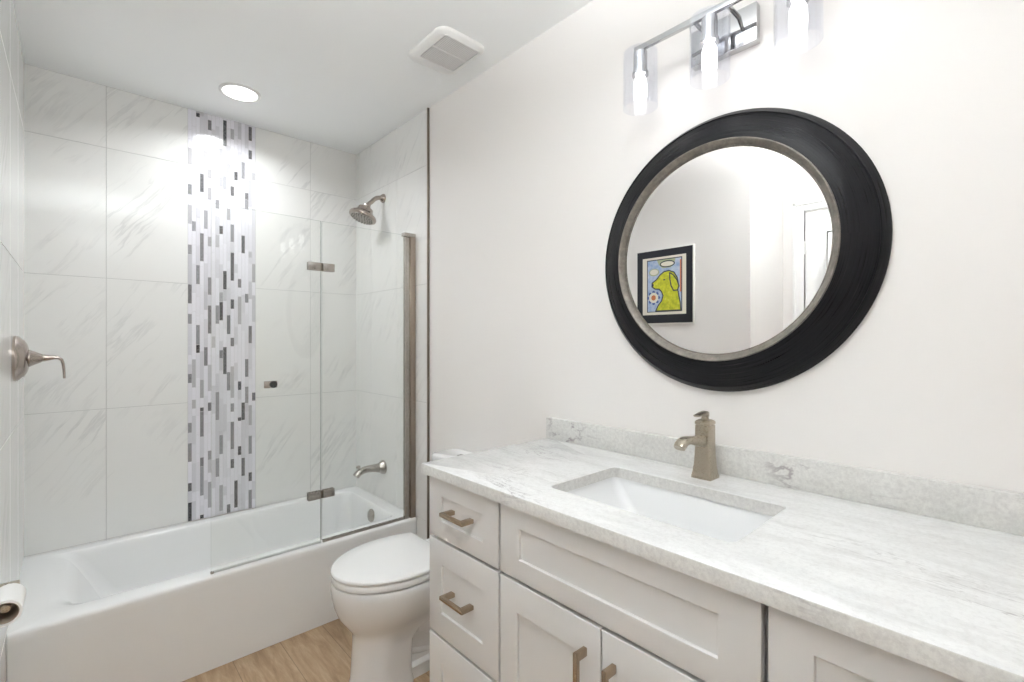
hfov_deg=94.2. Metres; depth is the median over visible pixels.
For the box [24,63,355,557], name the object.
wall
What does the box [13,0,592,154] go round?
ceiling
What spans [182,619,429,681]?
floor
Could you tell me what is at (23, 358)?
shower valve
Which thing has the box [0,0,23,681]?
wall
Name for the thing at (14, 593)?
toilet paper roll
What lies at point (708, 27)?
bulb
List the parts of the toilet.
lid, seat, bowl, tank lid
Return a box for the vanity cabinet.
[430,477,964,681]
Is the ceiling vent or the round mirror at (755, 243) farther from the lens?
the ceiling vent
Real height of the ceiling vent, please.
0.020 m
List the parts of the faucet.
spout, handle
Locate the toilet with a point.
(380, 588)
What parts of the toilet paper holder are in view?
arm, post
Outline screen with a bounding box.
[210,222,415,573]
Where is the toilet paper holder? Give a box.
[0,580,19,612]
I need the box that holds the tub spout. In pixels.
[353,460,386,478]
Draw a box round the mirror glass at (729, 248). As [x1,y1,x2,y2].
[627,147,831,353]
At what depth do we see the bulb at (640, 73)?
1.40 m
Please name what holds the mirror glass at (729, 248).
attached to the round mirror at (755, 243)
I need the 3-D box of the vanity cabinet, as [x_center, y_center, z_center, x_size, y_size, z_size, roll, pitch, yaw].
[0.364,0.850,1.145,0.586,0.900,1.255,0,0,-43]
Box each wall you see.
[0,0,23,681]
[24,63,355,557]
[356,0,1023,539]
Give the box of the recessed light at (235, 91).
[219,82,260,102]
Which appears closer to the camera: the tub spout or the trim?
the trim
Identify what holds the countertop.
on the vanity cabinet
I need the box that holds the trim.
[427,108,428,538]
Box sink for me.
[567,477,772,541]
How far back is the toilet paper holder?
1.04 m
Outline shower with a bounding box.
[349,194,385,224]
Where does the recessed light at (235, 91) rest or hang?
in the ceiling
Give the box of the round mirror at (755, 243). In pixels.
[605,108,892,391]
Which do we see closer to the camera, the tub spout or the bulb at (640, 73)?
the bulb at (640, 73)
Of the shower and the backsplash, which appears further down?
the backsplash
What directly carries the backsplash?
attached to the wall at (533, 160)
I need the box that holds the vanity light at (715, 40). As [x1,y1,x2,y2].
[626,0,808,103]
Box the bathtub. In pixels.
[6,486,415,681]
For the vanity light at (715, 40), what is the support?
attached to the wall at (533, 160)
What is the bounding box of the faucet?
[674,411,718,480]
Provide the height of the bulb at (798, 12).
0.168 m
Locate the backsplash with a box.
[546,417,1023,535]
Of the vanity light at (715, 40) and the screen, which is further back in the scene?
the screen
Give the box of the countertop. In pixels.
[421,438,1023,681]
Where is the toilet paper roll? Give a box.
[0,583,25,626]
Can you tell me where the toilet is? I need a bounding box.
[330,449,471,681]
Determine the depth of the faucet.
1.26 m
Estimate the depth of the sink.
1.25 m
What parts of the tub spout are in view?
spout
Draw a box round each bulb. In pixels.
[626,42,654,103]
[689,4,730,75]
[773,0,808,55]
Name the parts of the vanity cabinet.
handle, handle, drawer, drawer, drawer, door, handle, handle, drawer, door, drawer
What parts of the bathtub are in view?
overflow plate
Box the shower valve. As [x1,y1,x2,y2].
[12,336,65,380]
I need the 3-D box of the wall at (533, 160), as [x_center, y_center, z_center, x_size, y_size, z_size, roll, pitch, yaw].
[0.451,0.055,1.568,0.128,2.490,4.400,0,0,-43]
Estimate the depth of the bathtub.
1.98 m
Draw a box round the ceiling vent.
[408,26,483,74]
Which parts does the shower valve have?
valve plate, lever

